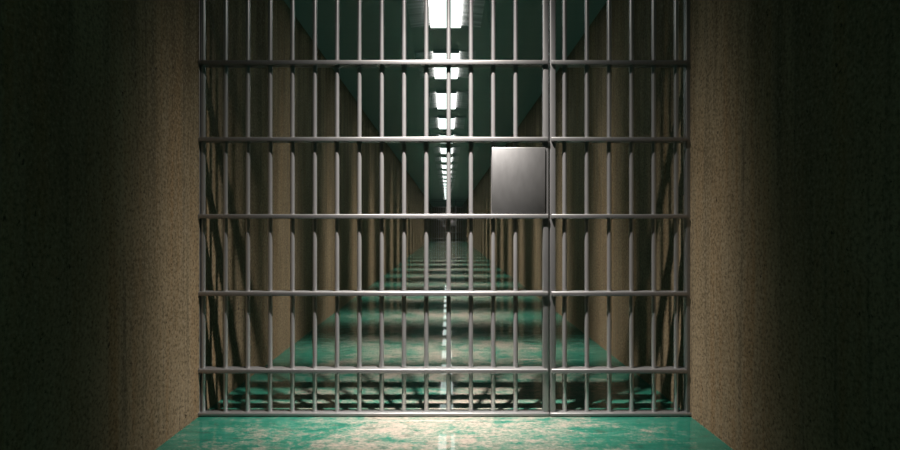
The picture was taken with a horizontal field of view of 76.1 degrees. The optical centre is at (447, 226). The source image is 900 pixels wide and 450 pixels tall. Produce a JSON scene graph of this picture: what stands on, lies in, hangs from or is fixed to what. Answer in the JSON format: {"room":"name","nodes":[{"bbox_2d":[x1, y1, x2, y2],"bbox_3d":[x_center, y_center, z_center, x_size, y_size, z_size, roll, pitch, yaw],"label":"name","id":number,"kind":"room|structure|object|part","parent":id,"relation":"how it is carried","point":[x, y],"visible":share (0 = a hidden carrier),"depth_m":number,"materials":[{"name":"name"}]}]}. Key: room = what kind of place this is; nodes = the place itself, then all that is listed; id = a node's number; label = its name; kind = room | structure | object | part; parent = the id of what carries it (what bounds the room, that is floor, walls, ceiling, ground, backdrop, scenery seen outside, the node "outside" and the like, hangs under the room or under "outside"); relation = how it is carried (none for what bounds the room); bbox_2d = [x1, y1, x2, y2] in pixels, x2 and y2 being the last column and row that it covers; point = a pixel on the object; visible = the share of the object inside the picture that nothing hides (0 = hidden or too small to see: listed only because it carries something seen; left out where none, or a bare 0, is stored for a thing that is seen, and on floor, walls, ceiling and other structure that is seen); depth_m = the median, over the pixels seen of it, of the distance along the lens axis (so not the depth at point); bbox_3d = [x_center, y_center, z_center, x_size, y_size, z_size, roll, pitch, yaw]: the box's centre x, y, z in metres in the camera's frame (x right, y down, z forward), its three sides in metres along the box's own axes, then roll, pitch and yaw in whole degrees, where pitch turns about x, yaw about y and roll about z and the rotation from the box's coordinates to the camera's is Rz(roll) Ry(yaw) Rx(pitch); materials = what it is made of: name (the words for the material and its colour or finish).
{"room":"prison interior","nodes":[
{"label":"prison interior","id":0,"kind":"room"},
{"bbox_2d":[0,0,432,449],"bbox_3d":[-1.539,-0.441,26.900,0.250,3.040,58.200,0,0,0],"label":"wall","id":1,"kind":"structure","parent":0,"point":[99,99],"depth_m":2.69,"materials":[{"name":"paint"}]},
{"bbox_2d":[198,0,548,415],"bbox_3d":[-0.425,-0.441,3.300,2.010,3.032,0.072,0,0,0],"label":"gate","id":2,"kind":"object","parent":1,"relation":"attached to","point":[519,175],"visible":0.99,"depth_m":3.29,"materials":[{"name":"grey metal"}]},
{"bbox_3d":[-0.426,0.820,3.300,2.001,0.025,0.072,0,0,0],"label":"rail","id":3,"kind":"part","parent":2,"relation":"part of","materials":[{"name":"grey metal"}]},
{"bbox_3d":[-0.426,0.380,3.300,2.001,0.025,0.072,0,0,0],"label":"rail","id":4,"kind":"part","parent":2,"relation":"part of","materials":[{"name":"grey metal"}]},
{"bbox_3d":[-0.426,-0.060,3.300,2.001,0.025,0.072,0,0,0],"label":"rail","id":5,"kind":"part","parent":2,"relation":"part of","materials":[{"name":"grey metal"}]},
{"bbox_3d":[-0.426,-0.498,3.300,2.001,0.025,0.072,0,0,0],"label":"rail","id":6,"kind":"part","parent":2,"relation":"part of","materials":[{"name":"grey metal"}]},
{"bbox_3d":[-0.426,-0.936,3.300,2.001,0.025,0.072,0,0,0],"label":"rail","id":7,"kind":"part","parent":2,"relation":"part of","materials":[{"name":"grey metal"}]},
{"bbox_3d":[-0.425,1.065,3.300,2.010,0.019,0.072,0,0,0],"label":"rail","id":8,"kind":"part","parent":2,"relation":"part of","materials":[{"name":"grey metal"}]},
{"bbox_2d":[429,199,454,241],"bbox_3d":[-0.425,-0.441,40.920,2.010,3.032,0.072,0,0,0],"label":"gate","id":9,"kind":"object","parent":1,"relation":"attached to","point":[436,201],"visible":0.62,"depth_m":40.91,"materials":[{"name":"grey metal"}]},
{"bbox_2d":[156,238,732,449],"bbox_3d":[-0.014,1.204,26.900,3.300,0.250,58.700,0,0,0],"label":"floor","id":10,"kind":"structure","parent":0,"point":[549,432],"depth_m":3.80,"materials":[{"name":"green concrete"}]},
{"bbox_2d":[284,0,606,206],"bbox_3d":[-0.014,-2.086,26.900,3.300,0.250,58.700,0,0,0],"label":"ceiling","id":11,"kind":"structure","parent":0,"point":[529,11],"depth_m":7.16,"materials":[{"name":"green paint"}]},
{"bbox_2d":[416,50,423,59],"bbox_3d":[-0.306,-1.946,6.462,0.090,0.030,0.338,0,0,0],"label":"recessed light","id":12,"kind":"object","parent":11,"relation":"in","point":[419,53],"depth_m":6.49,"materials":[{"name":"white"}]},
{"bbox_2d":[429,68,445,78],"bbox_3d":[-0.126,-1.946,7.243,0.208,0.030,0.472,0,0,0],"label":"recessed light","id":13,"kind":"object","parent":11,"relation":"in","point":[438,73],"depth_m":7.24,"materials":[{"name":"white"}]},
{"bbox_2d":[434,53,458,78],"bbox_3d":[-0.014,-1.943,6.947,0.278,0.024,1.107,0,0,0],"label":"diffuser","id":14,"kind":"object","parent":13,"relation":"attached to","point":[439,73],"depth_m":7.05,"materials":[{"name":"white plastic"}]},
{"bbox_2d":[406,0,484,27],"bbox_3d":[-0.014,-1.946,5.026,0.676,0.030,1.119,0,0,0],"label":"recessed light","id":15,"kind":"object","parent":11,"relation":"in","point":[437,8],"visible":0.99,"depth_m":5.21,"materials":[{"name":"white"}]},
{"bbox_2d":[429,0,461,27],"bbox_3d":[-0.014,-1.943,5.026,0.278,0.024,1.107,0,0,0],"label":"diffuser","id":16,"kind":"object","parent":15,"relation":"attached to","point":[437,8],"depth_m":5.21,"materials":[{"name":"white plastic"}]},
{"bbox_2d":[423,91,468,108],"bbox_3d":[-0.014,-1.946,8.867,0.676,0.030,1.119,0,0,0],"label":"recessed light","id":17,"kind":"object","parent":11,"relation":"in","point":[437,99],"visible":0.79,"depth_m":8.76,"materials":[{"name":"white"}]},
{"bbox_2d":[437,93,455,108],"bbox_3d":[-0.014,-1.943,8.867,0.278,0.024,1.107,0,0,0],"label":"diffuser","id":18,"kind":"object","parent":17,"relation":"attached to","point":[441,97],"depth_m":8.78,"materials":[{"name":"white plastic"}]},
{"bbox_2d":[433,147,460,153],"bbox_3d":[-0.014,-1.946,14.629,0.676,0.030,1.119,0,0,0],"label":"recessed light","id":19,"kind":"object","parent":11,"relation":"in","point":[442,150],"visible":0.86,"depth_m":14.52,"materials":[{"name":"white"}]},
{"bbox_2d":[441,148,451,153],"bbox_3d":[-0.014,-1.943,14.629,0.278,0.024,1.107,0,0,0],"label":"diffuser","id":20,"kind":"object","parent":19,"relation":"attached to","point":[443,150],"depth_m":14.62,"materials":[{"name":"white plastic"}]},
{"bbox_2d":[435,156,458,161],"bbox_3d":[-0.014,-1.946,16.549,0.676,0.030,1.119,0,0,0],"label":"recessed light","id":21,"kind":"object","parent":11,"relation":"in","point":[437,158],"visible":0.86,"depth_m":16.39,"materials":[{"name":"white"}]},
{"bbox_2d":[431,134,462,136],"bbox_3d":[-0.014,-1.946,12.708,0.676,0.030,1.119,0,0,0],"label":"recessed light","id":22,"kind":"object","parent":11,"relation":"in","point":[432,135],"visible":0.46,"depth_m":12.21,"materials":[{"name":"white"}]},
{"bbox_2d":[436,164,457,168],"bbox_3d":[-0.014,-1.946,18.470,0.676,0.030,1.119,0,0,0],"label":"recessed light","id":23,"kind":"object","parent":11,"relation":"in","point":[443,166],"visible":0.86,"depth_m":18.36,"materials":[{"name":"white"}]},
{"bbox_2d":[437,170,456,173],"bbox_3d":[-0.014,-1.946,20.391,0.676,0.030,1.119,0,0,0],"label":"recessed light","id":24,"kind":"object","parent":11,"relation":"in","point":[438,171],"visible":0.64,"depth_m":20.22,"materials":[{"name":"white"}]},
{"bbox_2d":[438,175,455,177],"bbox_3d":[-0.014,-1.946,22.311,0.676,0.030,1.119,0,0,0],"label":"recessed light","id":25,"kind":"object","parent":11,"relation":"in","point":[439,176],"visible":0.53,"depth_m":22.12,"materials":[{"name":"white"}]},
{"bbox_2d":[439,179,454,181],"bbox_3d":[-0.014,-1.946,24.232,0.676,0.030,1.119,0,0,0],"label":"recessed light","id":26,"kind":"object","parent":11,"relation":"in","point":[440,180],"visible":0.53,"depth_m":24.04,"materials":[{"name":"white"}]},
{"bbox_2d":[429,117,465,128],"bbox_3d":[-0.014,-1.946,10.788,0.676,0.030,1.119,0,0,0],"label":"recessed light","id":27,"kind":"object","parent":11,"relation":"in","point":[434,122],"visible":0.82,"depth_m":10.73,"materials":[{"name":"white"}]},
{"bbox_2d":[439,118,453,128],"bbox_3d":[-0.014,-1.943,10.788,0.278,0.024,1.107,0,0,0],"label":"diffuser","id":28,"kind":"object","parent":27,"relation":"attached to","point":[442,121],"depth_m":10.73,"materials":[{"name":"white plastic"}]},
{"bbox_2d":[451,68,473,78],"bbox_3d":[0.186,-1.946,7.243,0.270,0.030,0.472,0,0,0],"label":"recessed light","id":29,"kind":"object","parent":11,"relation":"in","point":[455,72],"depth_m":7.25,"materials":[{"name":"white"}]},
{"bbox_2d":[451,50,475,59],"bbox_3d":[0.184,-1.946,6.462,0.275,0.030,0.338,0,0,0],"label":"recessed light","id":30,"kind":"object","parent":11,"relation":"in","point":[455,54],"depth_m":6.49,"materials":[{"name":"white"}]},
{"bbox_2d":[433,207,461,237],"bbox_3d":[-0.014,-0.441,56.125,3.300,3.040,0.250,0,0,0],"label":"wall","id":31,"kind":"structure","parent":0,"point":[441,210],"depth_m":56.00,"materials":[{"name":"paint"}]},
{"bbox_2d":[462,0,899,449],"bbox_3d":[1.511,-0.441,26.900,0.250,3.040,58.200,0,0,0],"label":"wall","id":32,"kind":"structure","parent":0,"point":[795,104],"depth_m":2.63,"materials":[{"name":"paint"}]},
{"bbox_2d":[456,199,466,241],"bbox_3d":[0.987,-0.441,40.920,0.806,3.032,0.072,0,0,0],"label":"screen","id":33,"kind":"object","parent":32,"relation":"attached to","point":[458,201],"visible":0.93,"depth_m":40.90,"materials":[{"name":"grey metal"}]},
{"bbox_2d":[549,0,690,415],"bbox_3d":[0.987,-0.441,3.300,0.806,3.032,0.072,0,0,0],"label":"jail bars","id":34,"kind":"object","parent":32,"relation":"attached to","point":[564,63],"visible":0.97,"depth_m":3.29,"materials":[{"name":"grey metal"}]},
{"bbox_3d":[0.977,0.820,3.300,0.771,0.025,0.072,0,0,0],"label":"rail","id":35,"kind":"part","parent":34,"relation":"part of","materials":[{"name":"grey metal"}]},
{"bbox_3d":[0.977,0.380,3.300,0.771,0.025,0.072,0,0,0],"label":"rail","id":36,"kind":"part","parent":34,"relation":"part of","materials":[{"name":"grey metal"}]},
{"bbox_3d":[0.977,-0.060,3.300,0.771,0.025,0.072,0,0,0],"label":"rail","id":37,"kind":"part","parent":34,"relation":"part of","materials":[{"name":"grey metal"}]},
{"bbox_3d":[0.977,-0.498,3.300,0.771,0.025,0.072,0,0,0],"label":"rail","id":38,"kind":"part","parent":34,"relation":"part of","materials":[{"name":"grey metal"}]},
{"bbox_3d":[0.977,-0.936,3.300,0.771,0.025,0.072,0,0,0],"label":"rail","id":39,"kind":"part","parent":34,"relation":"part of","materials":[{"name":"grey metal"}]},
{"bbox_3d":[0.987,1.065,3.300,0.806,0.019,0.072,0,0,0],"label":"rail","id":40,"kind":"part","parent":34,"relation":"part of","materials":[{"name":"grey metal"}]}
]}

